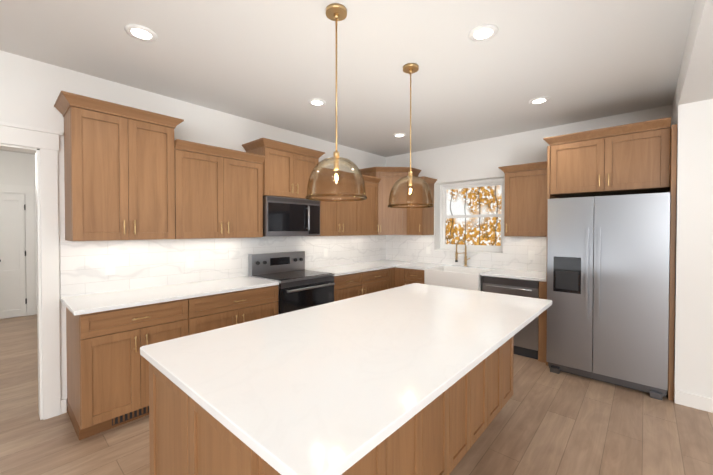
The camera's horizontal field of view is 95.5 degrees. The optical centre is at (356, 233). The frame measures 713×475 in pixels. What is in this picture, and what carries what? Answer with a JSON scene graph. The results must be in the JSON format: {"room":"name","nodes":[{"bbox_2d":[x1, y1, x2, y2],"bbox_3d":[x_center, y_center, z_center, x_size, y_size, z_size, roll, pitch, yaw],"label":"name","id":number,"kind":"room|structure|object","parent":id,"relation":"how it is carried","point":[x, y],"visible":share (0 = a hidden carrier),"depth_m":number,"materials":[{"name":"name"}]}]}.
{"room":"kitchen","nodes":[
{"label":"kitchen","id":0,"kind":"room"},
{"bbox_2d":[0,151,36,318],"bbox_3d":[-6.162,0.025,4.844,0.140,2.720,3.000,1,1,42],"label":"wall","id":1,"kind":"structure","parent":0,"point":[16,168],"depth_m":5.39,"materials":[{"name":"white paint"}]},
{"bbox_2d":[0,184,34,318],"bbox_3d":[-5.641,0.290,5.270,0.075,2.180,0.587,1,1,42],"label":"door frame","id":2,"kind":"structure","parent":1,"relation":"attached to","point":[17,294],"depth_m":5.34,"materials":[{"name":"white"}]},
{"bbox_2d":[0,50,385,403],"bbox_3d":[-1.687,0.046,3.356,0.140,2.720,6.740,1,1,42],"label":"wall","id":3,"kind":"structure","parent":0,"point":[31,90],"depth_m":2.70,"materials":[{"name":"white paint"}]},
{"bbox_2d":[0,121,62,419],"bbox_3d":[-2.825,0.318,2.054,0.180,2.210,1.436,1,1,42],"label":"door frame","id":4,"kind":"structure","parent":3,"relation":"attached to","point":[24,138],"depth_m":2.47,"materials":[{"name":"white"}]},
{"bbox_2d":[105,261,114,274],"bbox_3d":[-2.105,0.294,2.768,0.003,0.116,0.070,1,1,42],"label":"electrical outlet plate","id":5,"kind":"object","parent":3,"relation":"attached to","point":[109,267],"depth_m":2.77,"materials":[{"name":"white plastic"}]},
{"bbox_2d":[54,91,183,240],"bbox_3d":[-1.923,-0.473,2.673,0.404,1.045,0.797,1,1,42],"label":"upper cabinet","id":6,"kind":"object","parent":3,"relation":"attached to","point":[119,170],"visible":1,"depth_m":2.52,"materials":[{"name":"brown wood"}]},
{"bbox_2d":[186,256,193,267],"bbox_3d":[-1.672,0.287,3.253,0.003,0.116,0.070,1,1,42],"label":"electrical outlet plate","id":7,"kind":"object","parent":3,"relation":"attached to","point":[189,260],"depth_m":3.25,"materials":[{"name":"white plastic"}]},
{"bbox_2d":[174,139,265,238],"bbox_3d":[-1.404,-0.391,3.256,0.404,0.865,0.873,1,1,42],"label":"upper cabinet","id":8,"kind":"object","parent":3,"relation":"attached to","point":[218,192],"visible":0.96,"depth_m":3.11,"materials":[{"name":"brown wood"}]},
{"bbox_2d":[60,235,385,297],"bbox_3d":[-0.903,0.255,4.124,0.010,0.450,4.254,1,1,42],"label":"backsplash","id":9,"kind":"structure","parent":3,"relation":"attached to","point":[139,264],"depth_m":3.19,"materials":[{"name":"stone"}]},
{"bbox_2d":[242,138,324,199],"bbox_3d":[-0.845,-0.715,3.855,0.434,0.592,0.882,1,1,42],"label":"upper cabinet","id":10,"kind":"object","parent":3,"relation":"attached to","point":[287,169],"visible":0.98,"depth_m":3.67,"materials":[{"name":"brown wood"}]},
{"bbox_2d":[263,196,319,236],"bbox_3d":[-0.837,-0.195,3.856,0.454,0.437,0.764,1,1,42],"label":"microwave","id":11,"kind":"object","parent":10,"relation":"attached to","point":[284,216],"visible":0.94,"depth_m":3.68,"materials":[{"name":"grey metal"}]},
{"bbox_2d":[324,248,327,256],"bbox_3d":[-0.440,0.268,4.633,0.003,0.116,0.070,1,1,42],"label":"electrical outlet plate","id":12,"kind":"object","parent":3,"relation":"attached to","point":[326,249],"depth_m":4.64,"materials":[{"name":"white plastic"}]},
{"bbox_2d":[319,167,360,235],"bbox_3d":[-0.329,-0.407,4.460,0.404,0.865,0.812,1,1,42],"label":"upper cabinet","id":13,"kind":"object","parent":3,"relation":"attached to","point":[337,218],"visible":0.54,"depth_m":4.34,"materials":[{"name":"brown wood"}]},
{"bbox_2d":[360,175,380,234],"bbox_3d":[0.085,-0.413,4.924,0.404,0.865,0.430,1,1,42],"label":"upper cabinet","id":14,"kind":"object","parent":3,"relation":"attached to","point":[369,224],"visible":0.56,"depth_m":4.84,"materials":[{"name":"brown wood"}]},
{"bbox_2d":[360,167,420,234],"bbox_3d":[0.545,-0.507,5.205,0.714,1.045,0.714,1,1,42],"label":"upper cabinet","id":15,"kind":"object","parent":3,"relation":"attached to","point":[392,221],"visible":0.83,"depth_m":5.02,"materials":[{"name":"brown wood"}]},
{"bbox_2d":[0,0,694,156],"bbox_3d":[-0.950,-1.338,1.407,12.470,0.100,8.640,1,1,42],"label":"ceiling","id":16,"kind":"structure","parent":0,"point":[270,62],"depth_m":2.39,"materials":[{"name":"white paint"}]},
{"bbox_2d":[124,24,157,41],"bbox_3d":[-1.387,-1.291,2.089,0.180,0.011,0.180,1,1,42],"label":"recessed light","id":17,"kind":"object","parent":16,"relation":"in","point":[140,32],"visible":1,"depth_m":2.08,"materials":[{"name":"white plastic"}]},
{"bbox_2d":[308,99,325,105],"bbox_3d":[-0.393,-1.306,3.229,0.180,0.011,0.180,1,1,42],"label":"recessed light","id":18,"kind":"object","parent":16,"relation":"in","point":[317,102],"visible":1,"depth_m":3.22,"materials":[{"name":"white"}]},
{"bbox_2d":[305,3,366,201],"bbox_3d":[-0.117,-0.748,1.886,0.359,1.092,0.359,1,1,42],"label":"pendant light","id":19,"kind":"object","parent":16,"relation":"hanging from","point":[335,12],"visible":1,"depth_m":1.88,"materials":[{"name":"gold metal"}]},
{"bbox_2d":[393,133,405,136],"bbox_3d":[0.576,-1.321,4.352,0.180,0.011,0.180,1,1,42],"label":"recessed light","id":20,"kind":"object","parent":16,"relation":"in","point":[399,135],"visible":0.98,"depth_m":4.34,"materials":[{"name":"white plastic"}]},
{"bbox_2d":[388,63,433,207],"bbox_3d":[0.424,-0.757,2.538,0.359,1.092,0.359,1,1,42],"label":"pendant light","id":21,"kind":"object","parent":16,"relation":"hanging from","point":[410,68],"visible":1,"depth_m":2.53,"materials":[{"name":"gold metal"}]},
{"bbox_2d":[468,24,497,41],"bbox_3d":[0.816,-1.291,2.087,0.180,0.011,0.180,1,1,42],"label":"recessed light","id":22,"kind":"object","parent":16,"relation":"in","point":[484,32],"visible":1,"depth_m":2.08,"materials":[{"name":"white plastic"}]},
{"bbox_2d":[529,97,549,104],"bbox_3d":[1.796,-1.306,3.186,0.180,0.011,0.180,1,1,42],"label":"recessed light","id":23,"kind":"object","parent":16,"relation":"in","point":[538,100],"visible":1,"depth_m":3.18,"materials":[{"name":"white plastic"}]},
{"bbox_2d":[0,314,712,474],"bbox_3d":[-0.950,1.457,1.445,12.470,0.050,8.640,1,1,42],"label":"floor","id":24,"kind":"structure","parent":0,"point":[545,421],"depth_m":2.29,"materials":[{"name":"brown wood"}]},
{"bbox_2d":[66,299,187,439],"bbox_3d":[-1.828,0.973,2.607,0.660,0.885,0.685,1,1,42],"label":"base cabinet","id":25,"kind":"object","parent":24,"relation":"on","point":[107,372],"visible":0.79,"depth_m":2.32,"materials":[{"name":"brown wood"}]},
{"bbox_2d":[112,406,148,425],"bbox_3d":[-1.692,1.363,2.461,0.003,0.070,0.270,1,1,42],"label":"air vent","id":26,"kind":"object","parent":25,"relation":"attached to","point":[128,416],"visible":0.65,"depth_m":2.44,"materials":[{"name":"black metal"}]},
{"bbox_2d":[188,285,277,334],"bbox_3d":[-1.308,0.965,3.189,0.660,0.885,0.873,1,1,42],"label":"base cabinet","id":27,"kind":"object","parent":24,"relation":"on","point":[211,312],"visible":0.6,"depth_m":2.94,"materials":[{"name":"brown wood"}]},
{"bbox_2d":[61,276,278,315],"bbox_3d":[-1.556,0.511,2.925,0.634,0.030,1.591,1,1,42],"label":"countertop","id":28,"kind":"structure","parent":27,"relation":"on","point":[89,303],"depth_m":2.67,"materials":[{"name":"stone"}]},
{"bbox_2d":[248,251,334,314],"bbox_3d":[-0.729,0.818,3.773,0.688,1.165,0.764,1,1,42],"label":"range","id":29,"kind":"object","parent":24,"relation":"on","point":[300,287],"visible":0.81,"depth_m":3.69,"materials":[{"name":"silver metal"}]},
{"bbox_2d":[149,336,513,474],"bbox_3d":[0.153,0.979,2.036,0.920,0.890,2.300,1,1,42],"label":"kitchen island","id":30,"kind":"object","parent":24,"relation":"on","point":[438,435],"visible":0.21,"depth_m":1.43,"materials":[{"name":"brown wood"}]},
{"bbox_2d":[140,283,551,474],"bbox_3d":[0.243,0.519,1.942,1.190,0.031,2.350,1,1,42],"label":"island countertop","id":31,"kind":"structure","parent":30,"relation":"on","point":[340,387],"depth_m":1.27,"materials":[{"name":"stone"}]},
{"bbox_2d":[334,272,362,301],"bbox_3d":[-0.323,0.951,4.293,0.660,0.885,0.543,1,1,42],"label":"base cabinet","id":32,"kind":"object","parent":24,"relation":"on","point":[347,286],"visible":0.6,"depth_m":4.09,"materials":[{"name":"brown wood"}]},
{"bbox_2d":[361,268,388,294],"bbox_3d":[0.061,0.945,4.724,0.660,0.885,0.610,1,1,42],"label":"base cabinet","id":33,"kind":"object","parent":24,"relation":"on","point":[375,281],"visible":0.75,"depth_m":4.50,"materials":[{"name":"brown wood"}]},
{"bbox_2d":[388,267,394,288],"bbox_3d":[0.501,0.938,5.242,0.626,0.885,0.747,1,1,42],"label":"base cabinet","id":34,"kind":"object","parent":24,"relation":"on","point":[391,277],"visible":0.17,"depth_m":4.79,"materials":[{"name":"brown wood"}]},
{"bbox_2d":[305,262,392,275],"bbox_3d":[0.080,0.487,4.756,0.637,0.030,1.779,1,1,42],"label":"countertop","id":35,"kind":"structure","parent":34,"relation":"on","point":[338,270],"depth_m":4.44,"materials":[{"name":"stone"}]},
{"bbox_2d":[365,260,545,281],"bbox_3d":[1.279,0.489,4.598,2.637,0.030,0.663,1,1,42],"label":"countertop","id":36,"kind":"structure","parent":34,"relation":"on","point":[494,272],"depth_m":4.22,"materials":[{"name":"stone"}]},
{"bbox_2d":[424,266,489,290],"bbox_3d":[1.400,0.609,4.423,0.751,0.245,0.560,1,1,42],"label":"sink","id":37,"kind":"object","parent":36,"relation":"in","point":[459,277],"visible":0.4,"depth_m":4.25,"materials":[{"name":"white ceramic"}]},
{"bbox_2d":[455,239,469,266],"bbox_3d":[1.528,0.276,4.631,0.153,0.395,0.228,1,1,42],"label":"faucet","id":38,"kind":"object","parent":36,"relation":"on","point":[465,258],"visible":1,"depth_m":4.65,"materials":[{"name":"gold metal"}]},
{"bbox_2d":[394,267,404,286],"bbox_3d":[0.833,0.941,5.027,0.190,0.885,0.626,1,1,42],"label":"base cabinet","id":39,"kind":"object","parent":24,"relation":"on","point":[399,276],"visible":0.19,"depth_m":4.78,"materials":[{"name":"brown wood"}]},
{"bbox_2d":[404,268,423,284],"bbox_3d":[1.023,0.943,4.836,0.347,0.885,0.659,1,1,42],"label":"base cabinet","id":40,"kind":"object","parent":24,"relation":"on","point":[411,276],"visible":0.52,"depth_m":4.62,"materials":[{"name":"brown wood"}]},
{"bbox_2d":[482,276,538,359],"bbox_3d":[1.953,0.956,3.972,0.613,0.882,0.653,1,1,42],"label":"dishwasher","id":41,"kind":"object","parent":24,"relation":"on","point":[526,341],"visible":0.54,"depth_m":3.67,"materials":[{"name":"grey metal"}]},
{"bbox_2d":[538,146,557,365],"bbox_3d":[2.229,0.235,3.724,0.111,2.332,0.698,1,1,42],"label":"panel","id":42,"kind":"object","parent":24,"relation":"on","point":[542,337],"visible":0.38,"depth_m":3.52,"materials":[{"name":"brown wood"}]},
{"bbox_2d":[546,192,669,399],"bbox_3d":[2.533,0.524,3.291,0.894,1.765,0.887,1,1,42],"label":"refrigerator","id":43,"kind":"object","parent":24,"relation":"on","point":[608,286],"visible":1,"depth_m":2.96,"materials":[{"name":"grey metal"}]},
{"bbox_2d":[667,124,676,400],"bbox_3d":[2.932,0.244,3.029,0.034,2.332,0.798,1,1,42],"label":"panel","id":44,"kind":"object","parent":24,"relation":"on","point":[672,191],"visible":0.65,"depth_m":2.73,"materials":[{"name":"brown wood"}]},
{"bbox_2d":[386,105,672,249],"bbox_3d":[1.893,0.028,4.652,3.756,2.720,0.240,1,1,42],"label":"wall","id":45,"kind":"structure","parent":0,"point":[481,160],"depth_m":4.51,"materials":[{"name":"white paint"}]},
{"bbox_2d":[406,176,436,234],"bbox_3d":[0.999,-0.414,5.009,0.336,0.865,0.404,1,1,42],"label":"upper cabinet","id":46,"kind":"object","parent":45,"relation":"attached to","point":[420,220],"visible":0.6,"depth_m":4.93,"materials":[{"name":"brown wood"}]},
{"bbox_2d":[386,235,546,271],"bbox_3d":[1.497,0.246,4.840,2.638,0.450,0.010,1,1,42],"label":"backsplash","id":47,"kind":"structure","parent":45,"relation":"attached to","point":[412,248],"depth_m":4.62,"materials":[{"name":"stone"}]},
{"bbox_2d":[435,178,503,253],"bbox_3d":[1.684,-0.258,4.820,1.021,1.048,0.242,1,1,42],"label":"window","id":48,"kind":"structure","parent":45,"relation":"in","point":[444,246],"depth_m":4.90,"materials":[{"name":"white"}]},
{"bbox_2d":[498,161,546,236],"bbox_3d":[2.127,-0.401,4.003,0.592,0.865,0.404,1,1,42],"label":"upper cabinet","id":49,"kind":"object","parent":45,"relation":"attached to","point":[525,210],"visible":0.65,"depth_m":3.89,"materials":[{"name":"brown wood"}]},
{"bbox_2d":[528,251,533,259],"bbox_3d":[2.247,0.275,4.163,0.070,0.116,0.003,1,1,42],"label":"electrical outlet plate","id":50,"kind":"object","parent":45,"relation":"attached to","point":[530,253],"depth_m":4.16,"materials":[{"name":"white plastic"}]},
{"bbox_2d":[543,117,670,197],"bbox_3d":[2.572,-0.709,3.366,0.966,0.592,0.752,1,1,42],"label":"upper cabinet","id":51,"kind":"object","parent":45,"relation":"attached to","point":[631,158],"visible":0.96,"depth_m":3.08,"materials":[{"name":"brown wood"}]},
{"bbox_2d":[672,77,712,398],"bbox_3d":[3.875,0.060,2.263,2.384,2.720,0.966,1,1,42],"label":"wall","id":52,"kind":"structure","parent":0,"point":[693,350],"depth_m":2.63,"materials":[{"name":"white paint"}]},
{"bbox_2d":[61,390,712,413],"bbox_3d":[1.057,1.371,1.837,6.000,0.110,3.448,1,1,42],"label":"baseboard","id":53,"kind":"structure","parent":52,"relation":"attached to","point":[703,403],"depth_m":2.62,"materials":[{"name":"white wood"}]},
{"bbox_2d":[678,0,712,104],"bbox_3d":[1.745,-1.126,-1.643,4.384,0.239,7.673,1,1,42],"label":"wall","id":54,"kind":"structure","parent":0,"point":[696,78],"depth_m":2.01,"materials":[{"name":"white paint"}]},
{"label":"outside","id":55,"kind":"structure","parent":0,"visible":0},
{"bbox_2d":[446,185,501,250],"bbox_3d":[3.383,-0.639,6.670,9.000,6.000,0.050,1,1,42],"label":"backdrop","id":56,"kind":"structure","parent":55,"point":[459,226],"depth_m":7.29,"materials":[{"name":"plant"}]}
]}

